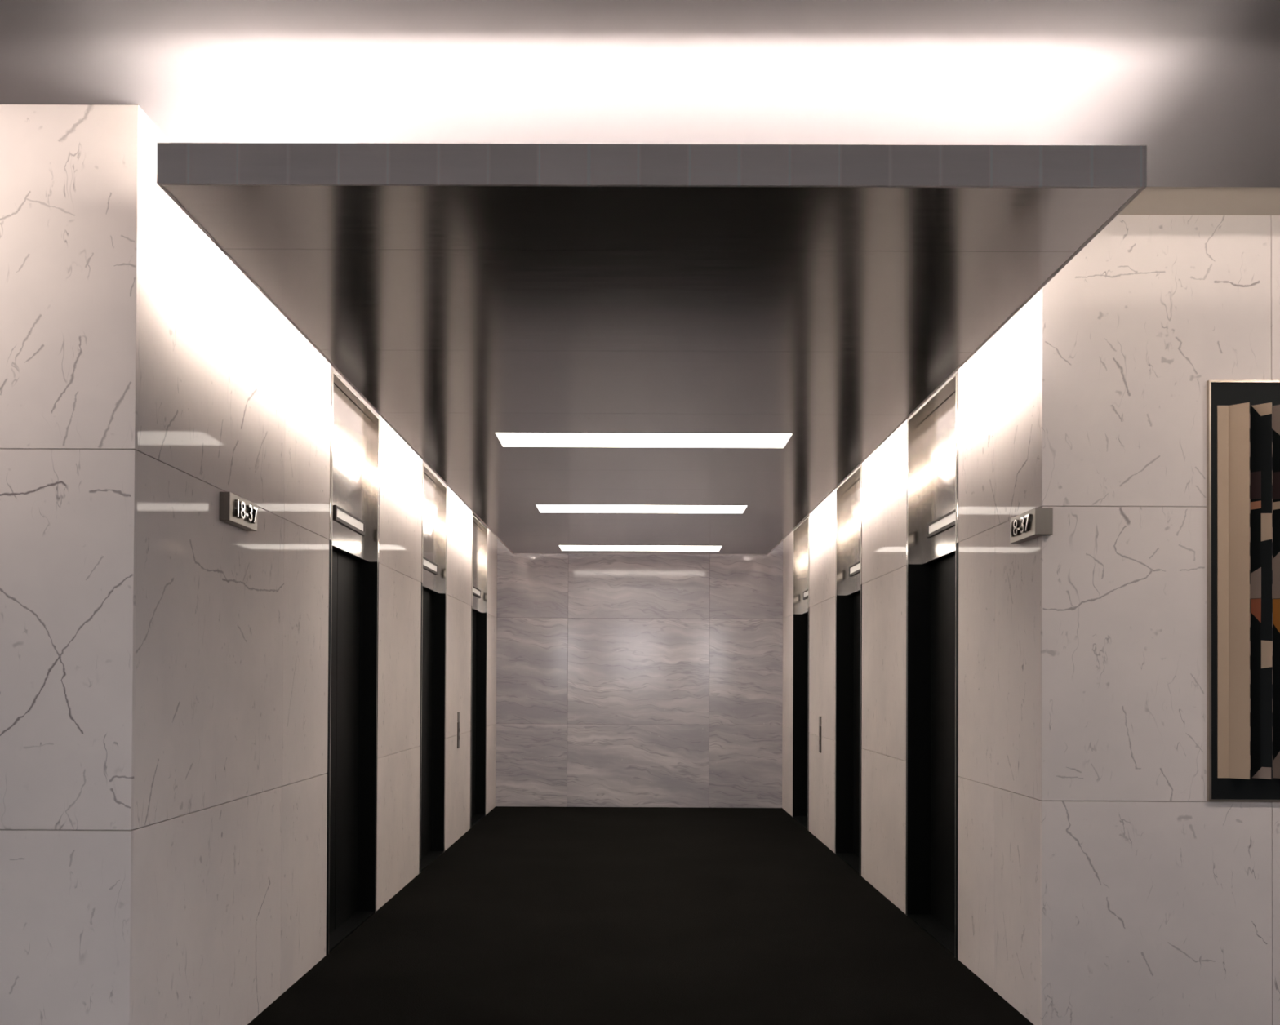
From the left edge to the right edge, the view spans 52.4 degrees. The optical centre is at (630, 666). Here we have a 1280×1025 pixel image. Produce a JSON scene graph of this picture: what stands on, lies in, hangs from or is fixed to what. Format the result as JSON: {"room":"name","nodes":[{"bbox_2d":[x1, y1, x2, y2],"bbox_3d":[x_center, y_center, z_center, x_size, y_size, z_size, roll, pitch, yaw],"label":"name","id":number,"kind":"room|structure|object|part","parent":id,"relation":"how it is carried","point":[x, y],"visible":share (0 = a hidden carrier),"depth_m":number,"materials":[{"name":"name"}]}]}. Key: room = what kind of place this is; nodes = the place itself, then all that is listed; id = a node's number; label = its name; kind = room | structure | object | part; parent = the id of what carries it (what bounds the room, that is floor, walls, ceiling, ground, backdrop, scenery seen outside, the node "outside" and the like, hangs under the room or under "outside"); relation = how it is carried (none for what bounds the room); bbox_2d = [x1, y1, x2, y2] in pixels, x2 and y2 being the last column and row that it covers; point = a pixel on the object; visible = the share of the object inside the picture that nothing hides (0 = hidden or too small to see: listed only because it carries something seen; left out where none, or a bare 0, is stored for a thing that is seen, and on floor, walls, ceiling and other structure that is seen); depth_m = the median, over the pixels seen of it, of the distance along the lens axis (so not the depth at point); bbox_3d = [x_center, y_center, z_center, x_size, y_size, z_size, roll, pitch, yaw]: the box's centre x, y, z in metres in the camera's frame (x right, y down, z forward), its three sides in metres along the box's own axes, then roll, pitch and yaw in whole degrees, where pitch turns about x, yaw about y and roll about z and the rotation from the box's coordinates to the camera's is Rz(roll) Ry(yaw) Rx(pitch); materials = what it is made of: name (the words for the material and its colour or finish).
{"room":"elevator lobby","nodes":[
{"label":"elevator lobby","id":0,"kind":"room"},
{"bbox_2d":[0,104,140,1024],"bbox_3d":[-4.218,-0.173,4.232,5.324,3.212,0.300,0,-1,0],"label":"wall","id":1,"kind":"structure","parent":0,"point":[69,174],"depth_m":4.07,"materials":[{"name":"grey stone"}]},
{"bbox_2d":[131,107,497,1024],"bbox_3d":[-1.718,-0.096,9.370,0.370,3.212,10.560,0,-1,0],"label":"wall","id":2,"kind":"structure","parent":0,"point":[230,829],"depth_m":5.21,"materials":[{"name":"grey stone"}]},
{"bbox_2d":[219,492,257,531],"bbox_3d":[-1.524,-0.601,5.077,0.052,0.108,0.355,0,-1,0],"label":"sign","id":3,"kind":"object","parent":2,"relation":"attached to","point":[236,511],"visible":1,"depth_m":5.00,"materials":[{"name":"metal"}]},
{"bbox_2d":[325,364,379,955],"bbox_3d":[-1.644,-0.032,7.284,0.212,3.033,1.268,0,-1,0],"label":"elevator door","id":4,"kind":"structure","parent":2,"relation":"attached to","point":[354,424],"depth_m":7.59,"materials":[{"name":"metal"}]},
{"bbox_3d":[-1.666,0.397,6.981,0.035,2.143,0.588,0,-1,0],"label":"door panel","id":5,"kind":"part","parent":4,"relation":"part of","materials":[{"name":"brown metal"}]},
{"bbox_3d":[-1.664,0.404,7.575,0.035,2.143,0.588,0,-1,0],"label":"door panel","id":6,"kind":"part","parent":4,"relation":"part of","materials":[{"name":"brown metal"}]},
{"bbox_3d":[-1.582,-0.819,7.338,0.012,0.080,0.750,0,-1,0],"label":"lantern frame","id":7,"kind":"part","parent":4,"relation":"part of","materials":[{"name":"metal"}]},
{"bbox_3d":[-1.591,-1.072,7.296,0.012,0.863,1.182,0,-1,0],"label":"transom panel","id":8,"kind":"part","parent":4,"relation":"part of","materials":[{"name":"metal"}]},
{"bbox_3d":[-1.654,1.479,7.264,0.208,0.010,1.182,0,-1,0],"label":"sill","id":9,"kind":"part","parent":4,"relation":"part of","materials":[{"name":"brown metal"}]},
{"bbox_2d":[418,460,447,874],"bbox_3d":[-1.631,0.004,10.108,0.212,3.033,1.238,0,-1,0],"label":"entrance","id":10,"kind":"object","parent":2,"relation":"attached to","point":[434,491],"visible":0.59,"depth_m":10.59,"materials":[{"name":"metal"}]},
{"bbox_3d":[-1.651,0.440,10.392,0.035,2.143,0.573,0,-1,0],"label":"door panel","id":11,"kind":"part","parent":10,"relation":"part of","materials":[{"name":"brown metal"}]},
{"bbox_3d":[-1.570,-0.783,10.163,0.012,0.080,0.750,0,-1,0],"label":"lantern frame","id":12,"kind":"part","parent":10,"relation":"part of","materials":[{"name":"metal"}]},
{"bbox_3d":[-1.579,-1.036,10.121,0.012,0.863,1.152,0,-1,0],"label":"transom panel","id":13,"kind":"part","parent":10,"relation":"part of","materials":[{"name":"metal"}]},
{"bbox_3d":[-1.641,1.515,10.089,0.208,0.010,1.152,0,-1,0],"label":"sill","id":14,"kind":"part","parent":10,"relation":"part of","materials":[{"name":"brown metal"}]},
{"bbox_2d":[457,712,459,748],"bbox_3d":[-1.520,0.567,11.501,0.012,0.318,0.110,0,-1,0],"label":"plate","id":15,"kind":"object","parent":2,"relation":"attached to","point":[458,713],"visible":1,"depth_m":11.46,"materials":[{"name":"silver metal"}]},
{"bbox_3d":[-1.521,0.451,11.502,0.008,0.085,0.110,0,-1,0],"label":"plate","id":16,"kind":"part","parent":15,"relation":"part of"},
{"bbox_2d":[470,511,487,828],"bbox_3d":[-1.618,0.040,13.018,0.212,3.033,1.278,0,-1,0],"label":"entrance","id":17,"kind":"object","parent":2,"relation":"attached to","point":[479,531],"visible":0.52,"depth_m":13.60,"materials":[{"name":"metal"}]},
{"bbox_3d":[-1.638,0.477,13.312,0.035,2.143,0.593,0,-1,0],"label":"door panel","id":18,"kind":"part","parent":17,"relation":"part of","materials":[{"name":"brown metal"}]},
{"bbox_3d":[-1.556,-0.746,13.073,0.012,0.080,0.750,0,-1,0],"label":"lantern frame","id":19,"kind":"part","parent":17,"relation":"part of","materials":[{"name":"metal"}]},
{"bbox_3d":[-1.565,-0.999,13.031,0.012,0.863,1.192,0,-1,0],"label":"transom panel","id":20,"kind":"part","parent":17,"relation":"part of","materials":[{"name":"metal"}]},
{"bbox_3d":[-1.628,1.552,12.999,0.208,0.010,1.192,0,-1,0],"label":"sill","id":21,"kind":"part","parent":17,"relation":"part of","materials":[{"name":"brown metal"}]},
{"bbox_2d":[495,537,782,808],"bbox_3d":[0.100,-0.018,14.781,3.817,3.212,0.320,0,-1,0],"label":"wall","id":22,"kind":"structure","parent":0,"point":[623,680],"depth_m":14.62,"materials":[{"name":"grey stone"}]},
{"bbox_2d":[0,0,1279,186],"bbox_3d":[0.182,-1.994,4.885,14.100,0.488,20.320,0,-1,0],"label":"ceiling","id":23,"kind":"structure","parent":0,"point":[1196,83],"depth_m":3.84,"materials":[{"name":"white paint"}]},
{"bbox_2d":[156,142,1146,555],"bbox_3d":[0.079,-1.475,8.644,2.701,0.454,10.190,0,-1,0],"label":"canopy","id":24,"kind":"object","parent":23,"relation":"hanging from","point":[820,295],"visible":0.94,"depth_m":4.49,"materials":[{"name":"silver metal"}]},
{"bbox_3d":[-1.003,-1.278,7.300,0.526,0.012,0.427,0,-1,0],"label":"soffit panel","id":25,"kind":"part","parent":24,"relation":"part of","materials":[{"name":"silver metal"}]},
{"bbox_3d":[-0.990,-1.241,10.191,0.526,0.012,0.460,0,-1,0],"label":"soffit panel","id":26,"kind":"part","parent":24,"relation":"part of","materials":[{"name":"silver metal"}]},
{"bbox_3d":[-0.977,-1.203,13.168,0.526,0.012,0.525,0,-1,0],"label":"soffit panel","id":27,"kind":"part","parent":24,"relation":"part of","materials":[{"name":"silver metal"}]},
{"bbox_2d":[558,545,722,551],"bbox_3d":[0.099,-1.222,13.164,1.625,0.059,0.525,0,-1,0],"label":"light panel","id":28,"kind":"object","parent":24,"relation":"attached to","point":[563,548],"visible":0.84,"depth_m":13.16,"materials":[{"name":"white plastic"}]},
{"bbox_3d":[0.096,-1.207,12.479,2.677,0.012,0.844,0,-1,0],"label":"soffit panel","id":29,"kind":"part","parent":24,"relation":"part of","materials":[{"name":"silver metal"}]},
{"bbox_3d":[0.101,-1.193,13.575,2.677,0.012,0.298,0,-1,0],"label":"soffit panel","id":30,"kind":"part","parent":24,"relation":"part of","materials":[{"name":"silver metal"}]},
{"bbox_3d":[0.092,-1.217,11.636,2.677,0.012,0.838,0,-1,0],"label":"soffit panel","id":31,"kind":"part","parent":24,"relation":"part of","materials":[{"name":"silver metal"}]},
{"bbox_3d":[0.088,-1.228,10.816,2.677,0.012,0.799,0,-1,0],"label":"soffit panel","id":32,"kind":"part","parent":24,"relation":"part of","materials":[{"name":"silver metal"}]},
{"bbox_2d":[536,505,746,513],"bbox_3d":[0.085,-1.259,10.187,1.625,0.059,0.460,0,-1,0],"label":"light panel","id":33,"kind":"object","parent":24,"relation":"attached to","point":[542,508],"visible":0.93,"depth_m":10.19,"materials":[{"name":"white plastic"}]},
{"bbox_3d":[0.082,-1.244,9.547,2.677,0.012,0.819,0,-1,0],"label":"soffit panel","id":34,"kind":"part","parent":24,"relation":"part of","materials":[{"name":"silver metal"}]},
{"bbox_3d":[0.079,-1.254,8.726,2.677,0.012,0.818,0,-1,0],"label":"soffit panel","id":35,"kind":"part","parent":24,"relation":"part of","materials":[{"name":"silver metal"}]},
{"bbox_2d":[494,432,792,448],"bbox_3d":[0.072,-1.296,7.295,1.625,0.059,0.427,0,-1,0],"label":"light panel","id":36,"kind":"object","parent":24,"relation":"attached to","point":[506,439],"visible":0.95,"depth_m":7.29,"materials":[{"name":"white plastic"}]},
{"bbox_3d":[0.075,-1.265,7.912,2.677,0.012,0.807,0,-1,0],"label":"soffit panel","id":37,"kind":"part","parent":24,"relation":"part of","materials":[{"name":"silver metal"}]},
{"bbox_3d":[0.070,-1.278,6.824,2.677,0.012,0.514,0,-1,0],"label":"soffit panel","id":38,"kind":"part","parent":24,"relation":"part of","materials":[{"name":"silver metal"}]},
{"bbox_3d":[0.066,-1.290,5.947,2.677,0.012,1.238,0,-1,0],"label":"soffit panel","id":39,"kind":"part","parent":24,"relation":"part of","materials":[{"name":"silver metal"}]},
{"bbox_3d":[0.060,-1.305,4.707,2.677,0.012,1.238,0,-1,0],"label":"soffit panel","id":40,"kind":"part","parent":24,"relation":"part of","materials":[{"name":"silver metal"}]},
{"bbox_3d":[0.056,-1.317,3.822,2.677,0.012,0.527,0,-1,0],"label":"soffit panel","id":41,"kind":"part","parent":24,"relation":"part of","materials":[{"name":"silver metal"}]},
{"bbox_3d":[1.174,-1.193,13.159,0.526,0.012,0.525,0,-1,0],"label":"soffit panel","id":42,"kind":"part","parent":24,"relation":"part of","materials":[{"name":"silver metal"}]},
{"bbox_3d":[1.161,-1.231,10.181,0.526,0.012,0.460,0,-1,0],"label":"soffit panel","id":43,"kind":"part","parent":24,"relation":"part of","materials":[{"name":"silver metal"}]},
{"bbox_3d":[1.148,-1.267,7.290,0.526,0.012,0.427,0,-1,0],"label":"soffit panel","id":44,"kind":"part","parent":24,"relation":"part of","materials":[{"name":"silver metal"}]},
{"bbox_2d":[247,806,1033,1024],"bbox_3d":[0.165,1.522,4.840,14.100,0.120,20.320,0,-1,0],"label":"floor","id":45,"kind":"structure","parent":0,"point":[534,915],"depth_m":7.00,"materials":[{"name":"grey carpet"}]},
{"bbox_2d":[782,289,1124,1024],"bbox_3d":[1.872,-0.071,9.958,0.370,3.212,9.350,0,-1,0],"label":"wall","id":46,"kind":"structure","parent":0,"point":[999,386],"depth_m":6.31,"materials":[{"name":"grey stone"}]},
{"bbox_2d":[792,514,809,831],"bbox_3d":[1.821,0.057,13.002,0.250,3.033,1.278,0,-1,0],"label":"entrance","id":47,"kind":"object","parent":46,"relation":"attached to","point":[801,578],"visible":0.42,"depth_m":13.59,"materials":[{"name":"metal"}]},
{"bbox_3d":[1.816,1.568,12.983,0.245,0.010,1.192,0,-1,0],"label":"sill","id":48,"kind":"part","parent":47,"relation":"part of","materials":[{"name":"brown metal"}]},
{"bbox_3d":[1.796,-0.983,13.015,0.012,0.863,1.192,0,-1,0],"label":"transom panel","id":49,"kind":"part","parent":47,"relation":"part of","materials":[{"name":"metal"}]},
{"bbox_3d":[1.786,-0.730,13.057,0.012,0.080,0.750,0,-1,0],"label":"lantern frame","id":50,"kind":"part","parent":47,"relation":"part of","materials":[{"name":"metal"}]},
{"bbox_3d":[1.857,0.494,13.296,0.035,2.143,0.593,0,-1,0],"label":"door panel","id":51,"kind":"part","parent":47,"relation":"part of","materials":[{"name":"brown metal"}]},
{"bbox_2d":[818,716,821,753],"bbox_3d":[1.685,0.608,11.571,0.012,0.323,0.110,0,-1,0],"label":"plate","id":52,"kind":"object","parent":46,"relation":"attached to","point":[820,717],"visible":1,"depth_m":11.55,"materials":[{"name":"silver metal"}]},
{"bbox_3d":[1.688,0.489,11.572,0.008,0.085,0.110,0,-1,0],"label":"plate","id":53,"kind":"part","parent":52,"relation":"part of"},
{"bbox_2d":[835,463,862,875],"bbox_3d":[1.808,0.020,10.092,0.250,3.033,1.238,0,-1,0],"label":"elevator door","id":54,"kind":"structure","parent":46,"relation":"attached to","point":[848,660],"depth_m":10.66,"materials":[{"name":"metal"}]},
{"bbox_3d":[1.802,1.531,10.073,0.245,0.010,1.152,0,-1,0],"label":"sill","id":55,"kind":"part","parent":54,"relation":"part of","materials":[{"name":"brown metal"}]},
{"bbox_3d":[1.783,-1.020,10.106,0.012,0.863,1.152,0,-1,0],"label":"transom panel","id":56,"kind":"part","parent":54,"relation":"part of","materials":[{"name":"metal"}]},
{"bbox_3d":[1.772,-0.767,10.148,0.012,0.080,0.750,0,-1,0],"label":"lantern frame","id":57,"kind":"part","parent":54,"relation":"part of","materials":[{"name":"metal"}]},
{"bbox_3d":[1.844,0.457,10.376,0.035,2.143,0.573,0,-1,0],"label":"door panel","id":58,"kind":"part","parent":54,"relation":"part of","materials":[{"name":"brown metal"}]},
{"bbox_2d":[905,368,959,959],"bbox_3d":[1.795,-0.016,7.268,0.250,3.033,1.268,0,-1,0],"label":"elevator door","id":59,"kind":"structure","parent":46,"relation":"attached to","point":[932,542],"depth_m":7.68,"materials":[{"name":"metal"}]},
{"bbox_3d":[1.790,1.496,7.249,0.245,0.010,1.182,0,-1,0],"label":"sill","id":60,"kind":"part","parent":59,"relation":"part of","materials":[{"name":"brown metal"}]},
{"bbox_3d":[1.770,-1.056,7.281,0.012,0.863,1.182,0,-1,0],"label":"transom panel","id":61,"kind":"part","parent":59,"relation":"part of","materials":[{"name":"metal"}]},
{"bbox_3d":[1.760,-0.803,7.323,0.012,0.080,0.750,0,-1,0],"label":"lantern frame","id":62,"kind":"part","parent":59,"relation":"part of","materials":[{"name":"metal"}]},
{"bbox_3d":[1.831,0.421,7.559,0.035,2.143,0.588,0,-1,0],"label":"door panel","id":63,"kind":"part","parent":59,"relation":"part of","materials":[{"name":"brown metal"}]},
{"bbox_2d":[1010,507,1053,543],"bbox_3d":[1.658,-0.582,5.405,0.083,0.108,0.350,0,-1,0],"label":"sign","id":64,"kind":"object","parent":46,"relation":"attached to","point":[1033,523],"visible":1,"depth_m":5.28,"materials":[{"name":"metal"}]},
{"bbox_2d":[1040,186,1279,1024],"bbox_3d":[4.447,-0.320,5.404,5.559,3.620,0.300,0,-1,0],"label":"wall","id":65,"kind":"structure","parent":0,"point":[1160,905],"depth_m":5.26,"materials":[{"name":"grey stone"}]},
{"bbox_2d":[1206,380,1279,802],"bbox_3d":[2.989,-0.302,5.220,1.313,1.702,0.081,0,-1,0],"label":"artwork","id":66,"kind":"object","parent":65,"relation":"attached to","point":[1243,416],"visible":1,"depth_m":5.24,"materials":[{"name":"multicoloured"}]},
{"bbox_3d":[2.985,0.544,5.239,1.313,0.009,0.022,0,-1,0],"label":"frame rail","id":67,"kind":"part","parent":66,"relation":"part of","materials":[{"name":"beige metal"}]},
{"bbox_3d":[2.993,-1.149,5.261,1.313,0.009,0.022,0,-1,0],"label":"frame rail","id":68,"kind":"part","parent":66,"relation":"part of","materials":[{"name":"beige metal"}]}
]}

